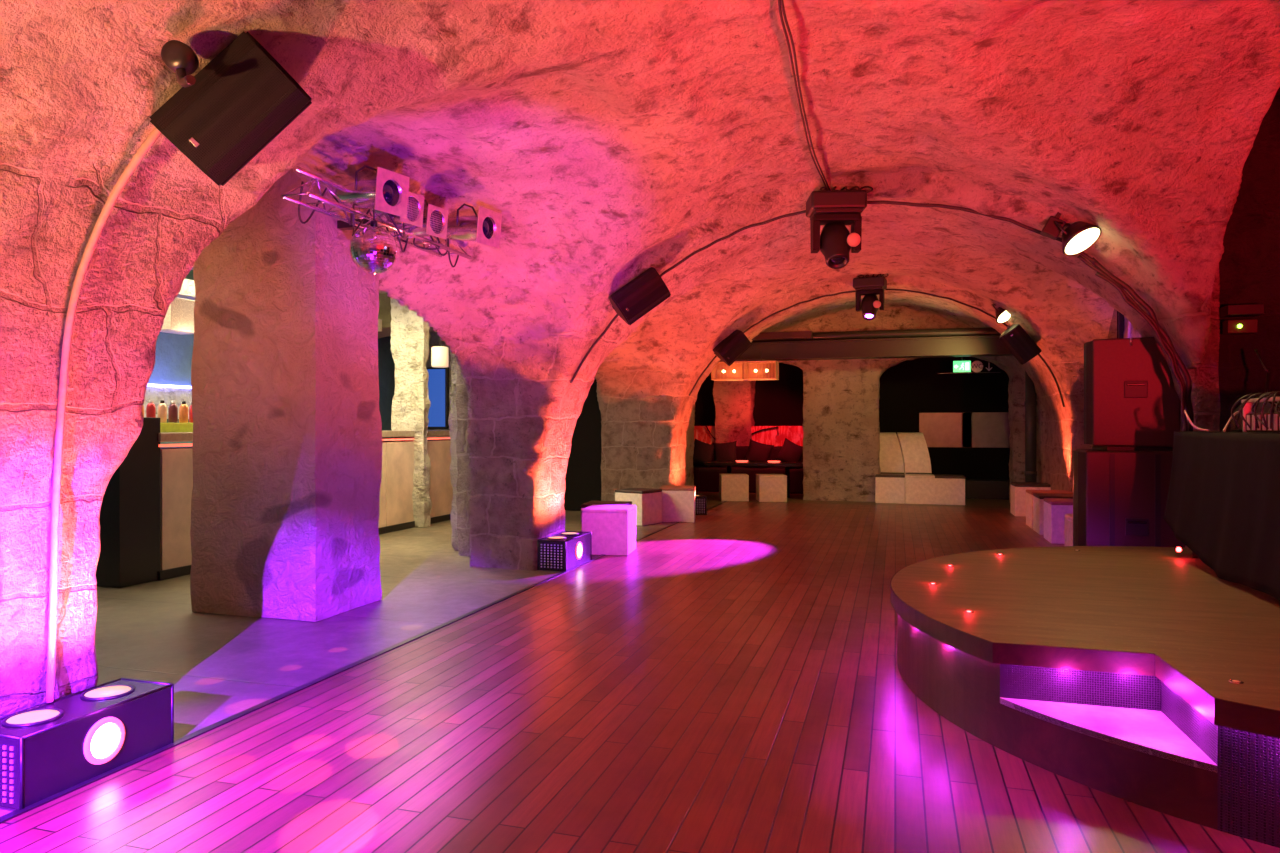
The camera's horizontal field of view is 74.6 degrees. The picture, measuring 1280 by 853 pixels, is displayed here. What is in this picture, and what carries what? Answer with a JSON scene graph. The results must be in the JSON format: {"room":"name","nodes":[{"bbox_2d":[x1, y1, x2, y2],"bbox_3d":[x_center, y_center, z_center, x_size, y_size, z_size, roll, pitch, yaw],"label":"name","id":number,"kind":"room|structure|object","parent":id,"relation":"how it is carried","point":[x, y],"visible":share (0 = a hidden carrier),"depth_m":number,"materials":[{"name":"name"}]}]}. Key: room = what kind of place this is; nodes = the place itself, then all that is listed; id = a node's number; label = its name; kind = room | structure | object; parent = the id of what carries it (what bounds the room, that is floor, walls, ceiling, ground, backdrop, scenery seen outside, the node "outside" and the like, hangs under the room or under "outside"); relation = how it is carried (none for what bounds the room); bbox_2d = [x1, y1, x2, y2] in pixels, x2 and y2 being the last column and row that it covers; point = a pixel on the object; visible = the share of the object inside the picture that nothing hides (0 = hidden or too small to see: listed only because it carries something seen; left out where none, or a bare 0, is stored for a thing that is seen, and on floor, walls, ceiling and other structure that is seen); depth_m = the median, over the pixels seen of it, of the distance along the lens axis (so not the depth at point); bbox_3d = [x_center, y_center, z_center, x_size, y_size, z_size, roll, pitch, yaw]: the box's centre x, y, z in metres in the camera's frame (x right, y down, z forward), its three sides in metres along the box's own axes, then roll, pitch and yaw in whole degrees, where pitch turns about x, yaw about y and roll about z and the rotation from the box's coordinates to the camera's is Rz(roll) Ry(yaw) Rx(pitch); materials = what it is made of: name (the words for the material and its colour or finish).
{"room":"entertainment venue","nodes":[
{"label":"entertainment venue","id":0,"kind":"room"},
{"bbox_2d":[0,331,155,716],"bbox_3d":[-3.421,0.470,1.015,1.834,1.570,5.163,0,0,17],"label":"pillar","id":1,"kind":"structure","parent":0,"point":[107,384],"depth_m":2.94,"materials":[{"name":"stone"}]},
{"bbox_2d":[46,127,161,702],"bbox_3d":[-1.808,0.002,2.774,0.688,1.937,0.103,0,0,29],"label":"conduit","id":2,"kind":"object","parent":1,"relation":"attached to","point":[154,135],"visible":0.9,"depth_m":2.85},
{"bbox_2d":[148,270,394,447],"bbox_3d":[-5.220,-0.300,8.275,0.200,3.000,9.800,0,0,17],"label":"wall","id":3,"kind":"structure","parent":0,"point":[173,359],"depth_m":9.03,"materials":[{"name":"teal paint"}]},
{"bbox_2d":[143,387,191,414],"bbox_3d":[-4.921,-0.250,8.863,0.030,0.300,5.100,0,0,17],"label":"tiled wall","id":4,"kind":"structure","parent":3,"relation":"attached to","point":[168,395],"depth_m":8.77,"materials":[{"name":"stone"}]},
{"bbox_2d":[177,279,381,331],"bbox_3d":[-4.264,-1.275,9.186,1.100,0.150,3.300,0,0,17],"label":"ceiling","id":5,"kind":"structure","parent":0,"point":[187,291],"depth_m":7.72,"materials":[{"name":"paint"}]},
{"bbox_2d":[190,168,381,621],"bbox_3d":[-2.346,-0.250,5.624,0.966,2.900,0.717,0,0,17],"label":"pillar","id":6,"kind":"structure","parent":0,"point":[287,445],"depth_m":5.31,"materials":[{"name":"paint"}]},
{"bbox_2d":[390,298,431,527],"bbox_3d":[-2.769,-0.250,10.115,0.503,2.900,0.236,0,0,17],"label":"pillar","id":7,"kind":"structure","parent":0,"point":[409,342],"depth_m":10.04,"materials":[{"name":"stone"}]},
{"bbox_2d":[448,351,458,549],"bbox_3d":[-1.477,-0.050,8.362,0.653,2.500,0.719,0,0,17],"label":"pillar","id":8,"kind":"structure","parent":0,"point":[452,420],"depth_m":8.12,"materials":[{"name":"stone"}]},
{"bbox_2d":[426,331,601,510],"bbox_3d":[-2.145,-0.250,12.462,3.650,2.900,0.200,0,0,17],"label":"wall","id":9,"kind":"structure","parent":0,"point":[583,472],"depth_m":11.95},
{"bbox_2d":[426,367,448,428],"bbox_3d":[-3.161,-0.427,12.629,0.620,0.920,0.070,0,0,17],"label":"window","id":10,"kind":"structure","parent":9,"relation":"in","point":[438,381],"depth_m":12.55,"materials":[{"name":"glass"}]},
{"bbox_2d":[455,389,587,570],"bbox_3d":[-1.168,0.473,7.449,1.325,1.565,0.790,0,0,17],"label":"pillar","id":11,"kind":"structure","parent":0,"point":[513,447],"depth_m":7.13,"materials":[{"name":"stone"}]},
{"bbox_2d":[0,0,1279,405],"bbox_3d":[1.107,-0.482,5.861,7.680,3.474,17.070,0,0,17],"label":"ceiling","id":12,"kind":"structure","parent":0,"point":[612,141],"depth_m":4.67,"materials":[{"name":"stone"}]},
{"bbox_2d":[161,40,198,86],"bbox_3d":[-1.337,-1.060,2.476,0.166,0.159,0.093,0,0,31],"label":"clamp","id":13,"kind":"object","parent":12,"relation":"attached to","point":[179,57],"visible":1,"depth_m":2.46,"materials":[{"name":"metal"}]},
{"bbox_2d":[149,31,311,185],"bbox_3d":[-1.322,-1.015,2.822,0.471,0.486,0.487,0,0,-11],"label":"loudspeaker","id":14,"kind":"object","parent":12,"relation":"hanging from","point":[243,98],"visible":1,"depth_m":2.62,"materials":[{"name":"metal"}]},
{"bbox_2d":[280,165,471,259],"bbox_3d":[-1.702,-1.290,5.298,0.484,0.168,1.758,0,0,17],"label":"lighting truss","id":15,"kind":"object","parent":12,"relation":"attached to","point":[342,223],"visible":0.66,"depth_m":4.81,"materials":[{"name":"metal"}]},
{"bbox_2d":[335,165,409,217],"bbox_3d":[-1.579,-1.349,4.854,0.448,0.292,0.233,0,0,31],"label":"spotlight","id":16,"kind":"object","parent":15,"relation":"on","point":[388,193],"visible":0.94,"depth_m":4.77,"materials":[{"name":"metal"}]},
{"bbox_2d":[349,209,397,273],"bbox_3d":[-1.537,-1.080,4.854,0.271,0.391,0.271,0,0,29],"label":"ball","id":17,"kind":"object","parent":15,"relation":"hanging from","point":[373,249],"visible":1,"depth_m":4.76,"materials":[{"name":"silver mirror"}]},
{"bbox_2d":[369,192,423,227],"bbox_3d":[-1.494,-1.338,5.089,0.325,0.260,0.210,0,0,28],"label":"spotlight","id":18,"kind":"object","parent":15,"relation":"on","point":[415,208],"visible":0.48,"depth_m":5.05,"materials":[{"name":"metal"}]},
{"bbox_2d":[396,199,447,239],"bbox_3d":[-1.412,-1.318,5.328,0.345,0.261,0.210,0,0,27],"label":"spotlight","id":19,"kind":"object","parent":15,"relation":"on","point":[435,219],"visible":0.74,"depth_m":5.27,"materials":[{"name":"metal"}]},
{"bbox_2d":[446,203,501,248],"bbox_3d":[-1.170,-1.329,5.600,0.447,0.290,0.233,0,0,29],"label":"spotlight","id":20,"kind":"object","parent":15,"relation":"on","point":[484,228],"visible":0.83,"depth_m":5.52,"materials":[{"name":"metal"}]},
{"bbox_2d":[298,181,458,266],"bbox_3d":[-1.498,-1.231,5.281,0.264,0.227,1.652,0,0,19],"label":"cables","id":21,"kind":"object","parent":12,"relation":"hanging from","point":[351,220],"visible":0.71,"depth_m":5.01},
{"bbox_2d":[609,267,670,324],"bbox_3d":[-0.013,-1.029,6.698,0.497,0.472,0.473,0,0,-5],"label":"loudspeaker","id":22,"kind":"object","parent":12,"relation":"hanging from","point":[646,291],"visible":0.94,"depth_m":6.49,"materials":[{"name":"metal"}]},
{"bbox_2d":[570,210,805,383],"bbox_3d":[0.483,-1.016,6.647,2.227,1.323,0.021,0,0,17],"label":"cable","id":23,"kind":"object","parent":12,"relation":"attached to","point":[803,211],"visible":0.75,"depth_m":6.65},
{"bbox_2d":[713,330,751,365],"bbox_3d":[1.204,-1.046,11.072,0.472,0.511,0.495,0,0,-13],"label":"loudspeaker","id":24,"kind":"object","parent":12,"relation":"hanging from","point":[733,346],"visible":0.88,"depth_m":10.88,"materials":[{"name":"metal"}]},
{"bbox_2d":[721,333,750,364],"bbox_3d":[1.247,-1.005,10.909,0.246,0.386,0.061,47,-1,-32],"label":"grille","id":25,"kind":"object","parent":24,"relation":"attached to","point":[738,343],"depth_m":10.87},
{"bbox_2d":[689,290,855,395],"bbox_3d":[1.718,-1.073,11.027,2.224,1.324,0.023,0,0,17],"label":"cable","id":26,"kind":"object","parent":12,"relation":"attached to","point":[750,327],"visible":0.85,"depth_m":11.00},
{"bbox_2d":[778,0,827,189],"bbox_3d":[0.939,-1.720,4.737,0.084,0.118,3.198,0,0,16],"label":"cable","id":27,"kind":"object","parent":12,"relation":"attached to","point":[779,1],"visible":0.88,"depth_m":4.30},
{"bbox_2d":[781,0,830,190],"bbox_3d":[0.956,-1.720,4.732,0.092,0.122,3.198,0,0,17],"label":"cable","id":28,"kind":"object","parent":12,"relation":"attached to","point":[782,1],"visible":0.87,"depth_m":4.33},
{"bbox_2d":[806,186,872,268],"bbox_3d":[1.468,-1.458,6.196,0.447,0.597,0.302,0,0,3],"label":"light","id":29,"kind":"object","parent":12,"relation":"hanging from","point":[835,209],"visible":1,"depth_m":6.11,"materials":[{"name":"black paint"}]},
{"bbox_2d":[720,335,1012,361],"bbox_3d":[3.118,-1.130,12.326,4.950,0.260,0.340,0,0,17],"label":"beam","id":30,"kind":"structure","parent":12,"relation":"attached to","point":[990,345],"depth_m":12.13,"materials":[{"name":"metal"}]},
{"bbox_2d":[711,350,778,380],"bbox_3d":[1.548,-0.903,12.385,0.953,0.431,0.313,0,0,17],"label":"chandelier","id":31,"kind":"object","parent":30,"relation":"hanging from","point":[744,370],"visible":0.91,"depth_m":12.28,"materials":[{"name":"metal"}]},
{"bbox_2d":[752,331,812,340],"bbox_3d":[2.091,-1.340,12.429,0.900,0.100,0.200,0,0,17],"label":"box","id":32,"kind":"object","parent":30,"relation":"on","point":[794,334],"visible":0.76,"depth_m":12.33,"materials":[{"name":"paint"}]},
{"bbox_2d":[752,327,1000,341],"bbox_3d":[3.068,-1.315,12.247,4.753,0.147,0.140,0,0,17],"label":"duct pipe","id":33,"kind":"object","parent":30,"relation":"on","point":[949,332],"visible":0.47,"depth_m":12.00,"materials":[{"name":"metal"}]},
{"bbox_2d":[853,274,888,319],"bbox_3d":[2.873,-1.599,10.411,0.425,0.568,0.287,0,0,23],"label":"light","id":34,"kind":"object","parent":12,"relation":"hanging from","point":[873,286],"visible":0.98,"depth_m":10.33,"materials":[{"name":"black paint"}]},
{"bbox_2d":[938,361,999,373],"bbox_3d":[5.029,-0.969,12.839,0.900,0.301,0.048,0,0,17],"label":"exit sign","id":35,"kind":"object","parent":12,"relation":"hanging from","point":[958,366],"visible":0.98,"depth_m":12.85,"materials":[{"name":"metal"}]},
{"bbox_2d":[885,289,1064,406],"bbox_3d":[4.082,-0.986,10.309,2.055,1.510,0.023,0,0,17],"label":"cable","id":36,"kind":"object","parent":12,"relation":"attached to","point":[965,304],"visible":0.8,"depth_m":10.28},
{"bbox_2d":[867,200,1096,262],"bbox_3d":[2.401,-1.405,6.033,1.574,0.558,0.025,0,0,17],"label":"cable","id":37,"kind":"object","parent":12,"relation":"attached to","point":[1019,224],"visible":0.85,"depth_m":6.04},
{"bbox_2d":[992,304,1010,322],"bbox_3d":[4.347,-1.346,9.973,0.301,0.223,0.238,0,0,-31],"label":"lamp","id":38,"kind":"object","parent":12,"relation":"attached to","point":[1002,315],"visible":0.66,"depth_m":9.95,"materials":[{"name":"metal"}]},
{"bbox_2d":[999,324,1041,364],"bbox_3d":[4.479,-0.972,9.976,0.460,0.500,0.491,0,0,11],"label":"loudspeaker","id":39,"kind":"object","parent":12,"relation":"hanging from","point":[1015,338],"visible":1,"depth_m":9.77,"materials":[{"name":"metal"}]},
{"bbox_2d":[1040,212,1065,239],"bbox_3d":[2.817,-1.386,5.729,0.148,0.216,0.090,0,0,17],"label":"box","id":40,"kind":"object","parent":12,"relation":"attached to","point":[1051,230],"visible":0.94,"depth_m":5.69,"materials":[{"name":"black paint"}]},
{"bbox_2d":[1055,221,1100,255],"bbox_3d":[2.958,-1.272,5.638,0.290,0.216,0.234,0,0,-27],"label":"lamp","id":41,"kind":"object","parent":12,"relation":"attached to","point":[1078,236],"visible":1,"depth_m":5.60,"materials":[{"name":"metal"}]},
{"bbox_2d":[1108,309,1123,338],"bbox_3d":[5.245,-1.197,9.266,0.060,0.620,0.500,0,0,17],"label":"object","id":42,"kind":"structure","parent":12,"relation":"attached to","point":[1116,330],"depth_m":9.10,"materials":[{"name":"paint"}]},
{"bbox_2d":[1078,255,1191,430],"bbox_3d":[3.377,-0.386,5.747,0.697,1.619,0.023,0,0,17],"label":"hanging cable","id":43,"kind":"object","parent":12,"relation":"hanging from","point":[1080,257],"visible":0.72,"depth_m":5.70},
{"bbox_2d":[1095,272,1187,430],"bbox_3d":[3.408,-0.381,5.717,0.560,1.369,0.023,0,0,17],"label":"hanging cable","id":44,"kind":"object","parent":12,"relation":"hanging from","point":[1103,277],"visible":0.82,"depth_m":5.67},
{"bbox_2d":[1090,257,1193,430],"bbox_3d":[3.429,-0.413,5.753,0.637,1.527,0.034,0,0,17],"label":"hanging cable","id":45,"kind":"object","parent":12,"relation":"hanging from","point":[1097,264],"visible":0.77,"depth_m":5.70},
{"bbox_2d":[0,491,1279,852],"bbox_3d":[-0.099,1.247,7.242,10.800,0.106,20.000,0,0,17],"label":"floor","id":46,"kind":"structure","parent":0,"point":[731,681],"depth_m":3.44,"materials":[{"name":"brown wood"}]},
{"bbox_2d":[0,678,173,809],"bbox_3d":[-1.965,1.084,2.932,0.263,0.232,0.586,0,0,17],"label":"box","id":47,"kind":"object","parent":46,"relation":"on","point":[47,749],"visible":1,"depth_m":2.84,"materials":[{"name":"black paint"}]},
{"bbox_2d":[2,745,13,803],"bbox_3d":[-2.052,1.090,2.654,0.192,0.178,0.004,0,0,17],"label":"vent grille","id":48,"kind":"object","parent":47,"relation":"attached to","point":[7,750],"depth_m":2.63,"materials":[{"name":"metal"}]},
{"bbox_2d":[96,417,159,587],"bbox_3d":[-4.042,0.565,6.475,0.500,1.270,0.360,0,0,17],"label":"bar counter end","id":49,"kind":"object","parent":46,"relation":"on","point":[129,519],"visible":0.48,"depth_m":6.35,"materials":[{"name":"black paint"}]},
{"bbox_2d":[159,430,452,579],"bbox_3d":[-3.201,0.625,9.208,0.520,1.150,5.400,0,0,17],"label":"bar counter","id":50,"kind":"object","parent":46,"relation":"on","point":[176,463],"depth_m":9.44,"materials":[{"name":"wood"}]},
{"bbox_2d":[160,423,192,432],"bbox_3d":[-3.926,0.009,7.202,0.300,0.080,0.900,0,0,17],"label":"tray","id":51,"kind":"object","parent":50,"relation":"on","point":[164,427],"visible":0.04,"depth_m":6.96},
{"bbox_2d":[159,430,449,441],"bbox_3d":[-3.192,0.085,9.205,0.500,0.070,5.400,0,0,17],"label":"countertop","id":52,"kind":"structure","parent":50,"relation":"on","point":[167,436],"depth_m":9.39,"materials":[{"name":"wood"}]},
{"bbox_2d":[537,531,591,570],"bbox_3d":[-0.644,1.071,7.280,0.263,0.257,0.625,0,0,17],"label":"box","id":53,"kind":"object","parent":46,"relation":"on","point":[565,550],"visible":1,"depth_m":7.02,"materials":[{"name":"black paint"}]},
{"bbox_2d":[541,544,561,568],"bbox_3d":[-0.737,1.078,6.984,0.192,0.196,0.004,0,0,17],"label":"vent grille","id":54,"kind":"object","parent":53,"relation":"attached to","point":[551,554],"depth_m":6.98,"materials":[{"name":"metal"}]},
{"bbox_2d":[581,501,631,530],"bbox_3d":[-0.338,0.990,8.589,0.444,0.420,0.444,0,0,10],"label":"stool","id":55,"kind":"object","parent":46,"relation":"on","point":[589,503],"visible":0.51,"depth_m":8.51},
{"bbox_2d":[582,504,635,555],"bbox_3d":[-0.292,0.985,8.053,0.444,0.430,0.444,0,0,10],"label":"stool","id":56,"kind":"object","parent":46,"relation":"on","point":[612,527],"visible":0.91,"depth_m":7.84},
{"bbox_2d":[615,488,661,525],"bbox_3d":[-0.017,0.990,10.436,0.424,0.420,0.424,0,0,37],"label":"stool","id":57,"kind":"object","parent":46,"relation":"on","point":[648,501],"visible":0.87,"depth_m":10.28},
{"bbox_2d":[659,485,695,521],"bbox_3d":[0.484,0.985,10.743,0.444,0.430,0.444,0,0,5],"label":"stool","id":58,"kind":"object","parent":46,"relation":"on","point":[678,502],"visible":0.85,"depth_m":10.53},
{"bbox_2d":[696,494,706,514],"bbox_3d":[0.742,1.071,11.585,0.263,0.257,0.427,0,0,-12],"label":"box","id":59,"kind":"object","parent":46,"relation":"on","point":[701,500],"visible":0.48,"depth_m":11.39,"materials":[{"name":"black paint"}]},
{"bbox_2d":[719,474,748,500],"bbox_3d":[1.528,0.990,13.697,0.444,0.420,0.444,0,0,1],"label":"stool","id":60,"kind":"object","parent":46,"relation":"on","point":[732,487],"visible":1,"depth_m":13.48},
{"bbox_2d":[693,446,802,493],"bbox_3d":[2.003,0.785,15.194,3.100,0.830,1.340,0,0,17],"label":"sofa","id":61,"kind":"object","parent":46,"relation":"on","point":[706,479],"visible":0.16,"depth_m":15.37,"materials":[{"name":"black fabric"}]},
{"bbox_2d":[693,439,713,467],"bbox_3d":[1.161,0.501,15.638,0.572,0.554,0.220,0,0,15],"label":"cushion","id":62,"kind":"object","parent":61,"relation":"on","point":[703,452],"visible":0.86,"depth_m":15.57,"materials":[{"name":"black fabric"}]},
{"bbox_2d":[713,441,736,466],"bbox_3d":[1.572,0.501,15.513,0.498,0.481,0.222,0,0,16],"label":"cushion","id":63,"kind":"object","parent":61,"relation":"on","point":[722,451],"visible":0.77,"depth_m":15.45,"materials":[{"name":"black fabric"}]},
{"bbox_2d":[744,439,773,467],"bbox_3d":[2.167,0.501,15.332,0.551,0.538,0.223,0,0,18],"label":"cushion","id":64,"kind":"object","parent":61,"relation":"on","point":[757,452],"visible":0.84,"depth_m":15.27,"materials":[{"name":"black fabric"}]},
{"bbox_2d":[774,438,802,468],"bbox_3d":[2.731,0.501,15.161,0.608,0.594,0.219,0,0,15],"label":"cushion","id":65,"kind":"object","parent":61,"relation":"on","point":[790,451],"visible":0.84,"depth_m":15.10,"materials":[{"name":"black fabric"}]},
{"bbox_2d":[704,461,802,496],"bbox_3d":[2.019,0.907,14.384,1.750,0.585,0.600,0,0,17],"label":"table","id":66,"kind":"object","parent":46,"relation":"on","point":[787,465],"visible":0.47,"depth_m":14.20,"materials":[{"name":"paint"}]},
{"bbox_2d":[756,474,786,501],"bbox_3d":[2.122,0.990,13.590,0.444,0.420,0.444,0,0,1],"label":"stool","id":67,"kind":"object","parent":46,"relation":"on","point":[769,487],"visible":1,"depth_m":13.37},
{"bbox_2d":[875,474,904,503],"bbox_3d":[3.966,0.980,13.322,0.444,0.440,0.444,0,0,17],"label":"stool","id":68,"kind":"object","parent":46,"relation":"on","point":[889,488],"visible":0.94,"depth_m":13.11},
{"bbox_2d":[879,432,903,473],"bbox_3d":[4.084,0.650,13.872,0.530,1.100,0.620,0,0,17],"label":"bench","id":69,"kind":"object","parent":46,"relation":"on","point":[890,456],"visible":0.48,"depth_m":13.70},
{"bbox_2d":[897,432,931,473],"bbox_3d":[4.485,0.650,13.750,0.530,1.100,0.620,0,0,17],"label":"bench","id":70,"kind":"object","parent":46,"relation":"on","point":[915,454],"visible":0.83,"depth_m":13.60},
{"bbox_2d":[905,474,934,503],"bbox_3d":[4.391,0.980,13.193,0.444,0.440,0.444,0,0,17],"label":"stool","id":71,"kind":"object","parent":46,"relation":"on","point":[919,488],"visible":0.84,"depth_m":12.99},
{"bbox_2d":[934,474,964,504],"bbox_3d":[4.807,0.980,13.067,0.444,0.440,0.444,0,0,17],"label":"stool","id":72,"kind":"object","parent":46,"relation":"on","point":[949,489],"visible":0.84,"depth_m":12.86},
{"bbox_2d":[965,479,1009,499],"bbox_3d":[5.519,1.050,14.209,1.900,0.300,0.500,0,0,17],"label":"bench","id":73,"kind":"object","parent":46,"relation":"on","point":[974,488],"visible":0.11,"depth_m":13.89,"materials":[{"name":"paint"}]},
{"bbox_2d":[1010,482,1050,516],"bbox_3d":[5.295,0.985,11.372,0.464,0.430,0.464,0,0,17],"label":"stool","id":74,"kind":"object","parent":46,"relation":"on","point":[1017,489],"visible":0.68,"depth_m":11.20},
{"bbox_2d":[1026,489,1072,528],"bbox_3d":[4.876,0.985,9.994,0.464,0.430,0.464,0,0,17],"label":"stool","id":75,"kind":"object","parent":46,"relation":"on","point":[1029,493],"visible":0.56,"depth_m":9.95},
{"bbox_2d":[1033,493,1072,534],"bbox_3d":[4.713,0.985,9.458,0.464,0.430,0.464,0,0,17],"label":"stool","id":76,"kind":"object","parent":46,"relation":"on","point":[1038,502],"visible":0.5,"depth_m":9.38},
{"bbox_2d":[1043,498,1072,543],"bbox_3d":[4.504,0.985,8.770,0.464,0.430,0.464,0,0,17],"label":"stool","id":77,"kind":"object","parent":46,"relation":"on","point":[1055,509],"visible":0.48,"depth_m":8.61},
{"bbox_2d":[1064,514,1072,545],"bbox_3d":[3.862,0.985,7.208,0.344,0.430,0.344,0,0,17],"label":"stool","id":78,"kind":"object","parent":46,"relation":"on","point":[1068,517],"visible":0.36,"depth_m":7.24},
{"bbox_2d":[890,546,1279,847],"bbox_3d":[2.726,1.000,3.854,3.024,0.400,3.768,0,0,17],"label":"stage","id":79,"kind":"object","parent":46,"relation":"on","point":[1106,669],"visible":0.98,"depth_m":3.10,"materials":[{"name":"wood"}]},
{"bbox_3d":[3.415,0.419,4.084,0.760,0.763,2.200,0,0,17],"label":"trestle table","id":80,"kind":"object","parent":79,"relation":"on","visible":0},
{"bbox_2d":[1163,431,1279,600],"bbox_3d":[3.372,0.408,4.143,0.857,0.757,2.298,0,0,17],"label":"booth","id":81,"kind":"object","parent":80,"relation":"on","point":[1223,502],"visible":1,"depth_m":4.29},
{"bbox_2d":[1231,391,1279,431],"bbox_3d":[3.346,-0.073,4.161,0.497,0.205,0.703,0,0,17],"label":"mixing console","id":82,"kind":"object","parent":81,"relation":"on","point":[1261,414],"visible":1,"depth_m":4.36,"materials":[{"name":"black paint"}]},
{"bbox_2d":[1073,449,1184,547],"bbox_3d":[3.690,0.690,6.377,0.705,1.020,0.615,0,0,21],"label":"loudspeaker","id":83,"kind":"object","parent":46,"relation":"on","point":[1120,497],"visible":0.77,"depth_m":6.13,"materials":[{"name":"paint"}]},
{"bbox_2d":[1073,450,1085,545],"bbox_3d":[3.385,0.690,6.502,0.045,0.996,0.580,0,0,21],"label":"grille","id":84,"kind":"object","parent":83,"relation":"attached to","point":[1079,456],"depth_m":6.34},
{"bbox_2d":[1092,446,1172,450],"bbox_3d":[3.768,0.163,6.380,0.500,0.030,0.500,0,0,17],"label":"board","id":85,"kind":"object","parent":83,"relation":"on","point":[1108,448],"visible":0.64,"depth_m":6.17,"materials":[{"name":"black paint"}]},
{"bbox_2d":[1084,337,1179,446],"bbox_3d":[3.709,-0.253,6.371,0.605,0.801,0.478,0,0,25],"label":"loudspeaker","id":86,"kind":"object","parent":85,"relation":"on","point":[1131,398],"visible":0.88,"depth_m":6.18,"materials":[{"name":"paint"}]},
{"bbox_2d":[1084,341,1091,443],"bbox_3d":[3.459,-0.253,6.497,0.045,0.776,0.440,0,0,25],"label":"grille","id":87,"kind":"object","parent":86,"relation":"attached to","point":[1088,345],"depth_m":6.36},
{"bbox_2d":[1124,381,1147,397],"bbox_3d":[3.636,-0.273,6.160,0.150,0.125,0.012,0,0,25],"label":"handle","id":88,"kind":"object","parent":86,"relation":"on","point":[1132,389],"depth_m":6.15,"materials":[{"name":"black paint"}]},
{"bbox_2d":[1125,518,1148,535],"bbox_3d":[3.606,0.730,6.095,0.150,0.125,0.012,0,0,21],"label":"handle","id":89,"kind":"object","parent":83,"relation":"on","point":[1133,526],"depth_m":6.09,"materials":[{"name":"black paint"}]},
{"bbox_2d":[599,403,692,500],"bbox_3d":[-0.013,0.468,11.913,1.308,1.574,1.601,0,0,-42],"label":"pillar","id":90,"kind":"structure","parent":0,"point":[643,445],"depth_m":11.54,"materials":[{"name":"stone"}]},
{"bbox_2d":[685,404,694,485],"bbox_3d":[0.700,0.175,14.416,0.946,2.160,0.317,0,0,-42],"label":"wall","id":91,"kind":"structure","parent":0,"point":[689,470],"depth_m":14.62,"materials":[{"name":"stone"}]},
{"bbox_2d":[713,362,755,445],"bbox_3d":[1.824,-0.050,16.129,0.788,2.500,0.480,0,0,17],"label":"pillar","id":92,"kind":"structure","parent":0,"point":[733,400],"depth_m":15.94,"materials":[{"name":"stone"}]},
{"bbox_2d":[694,426,803,445],"bbox_3d":[2.219,0.380,15.902,3.600,0.780,0.040,0,0,17],"label":"painted panel","id":93,"kind":"object","parent":92,"relation":"attached to","point":[794,434],"visible":0.07,"depth_m":15.81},
{"bbox_2d":[694,362,802,425],"bbox_3d":[1.437,-0.300,16.599,5.100,3.000,0.200,0,0,17],"label":"wall","id":94,"kind":"structure","parent":0,"point":[779,402],"depth_m":16.15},
{"bbox_2d":[803,370,883,501],"bbox_3d":[3.345,0.171,13.796,1.294,2.169,0.584,0,0,17],"label":"pillar","id":95,"kind":"structure","parent":0,"point":[841,429],"depth_m":13.55,"materials":[{"name":"stone"}]},
{"bbox_2d":[879,357,1009,479],"bbox_3d":[5.635,-0.300,14.592,4.100,3.000,0.200,0,0,17],"label":"doorway","id":96,"kind":"structure","parent":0,"point":[909,388],"depth_m":14.58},
{"bbox_2d":[919,413,963,446],"bbox_3d":[5.294,0.060,14.560,0.860,0.600,0.030,0,0,17],"label":"wall panel","id":97,"kind":"object","parent":96,"relation":"attached to","point":[938,429],"visible":0.8,"depth_m":14.57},
{"bbox_2d":[962,412,1009,447],"bbox_3d":[5.962,0.060,14.357,0.860,0.600,0.030,0,0,17],"label":"wall panel","id":98,"kind":"object","parent":96,"relation":"attached to","point":[981,429],"visible":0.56,"depth_m":14.35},
{"bbox_2d":[1003,366,1024,501],"bbox_3d":[5.791,0.173,12.899,0.309,2.164,0.924,0,0,6],"label":"pillar","id":99,"kind":"structure","parent":0,"point":[1016,386],"depth_m":12.79,"materials":[{"name":"stone"}]},
{"bbox_2d":[1037,382,1219,547],"bbox_3d":[4.026,0.472,4.471,1.335,1.565,16.115,0,0,17],"label":"wall","id":100,"kind":"structure","parent":0,"point":[1060,429],"depth_m":10.18,"materials":[{"name":"stone"}]},
{"bbox_2d":[1024,371,1036,481],"bbox_3d":[5.602,0.025,12.041,0.170,2.350,0.170,0,0,17],"label":"downpipe","id":101,"kind":"object","parent":100,"relation":"attached to","point":[1030,403],"visible":0.74,"depth_m":11.98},
{"bbox_2d":[1218,87,1279,430],"bbox_3d":[3.259,-0.484,1.595,1.080,3.477,8.380,0,0,17],"label":"wall","id":102,"kind":"structure","parent":0,"point":[1249,264],"depth_m":5.67,"materials":[{"name":"paint"}]},
{"bbox_2d":[1221,304,1264,334],"bbox_3d":[4.009,-0.711,5.586,0.210,0.190,0.159,0,0,17],"label":"box","id":103,"kind":"object","parent":102,"relation":"attached to","point":[1242,326],"visible":1,"depth_m":5.54,"materials":[{"name":"paint"}]},
{"bbox_3d":[-3.785,-1.750,7.839,3.200,0.100,9.800,0,0,17],"label":"ceiling","id":104,"kind":"structure","parent":0,"visible":0},
{"bbox_2d":[160,297,194,334],"bbox_3d":[-4.046,-1.262,7.324,0.260,0.877,0.360,0,0,17],"label":"pendant","id":105,"kind":"object","parent":104,"relation":"hanging from","point":[179,318],"visible":0.43,"depth_m":7.22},
{"bbox_2d":[378,293,433,338],"bbox_3d":[-2.543,-1.325,10.806,3.250,0.750,0.600,0,0,17],"label":"arch","id":106,"kind":"object","parent":104,"relation":"attached to","point":[384,313],"visible":0.04,"depth_m":10.71,"materials":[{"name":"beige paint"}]},
{"bbox_2d":[431,337,448,367],"bbox_3d":[-2.388,-1.205,10.029,0.200,0.990,0.200,0,0,17],"label":"pendant","id":107,"kind":"object","parent":104,"relation":"hanging from","point":[439,354],"visible":0.92,"depth_m":9.95,"materials":[{"name":"metal"}]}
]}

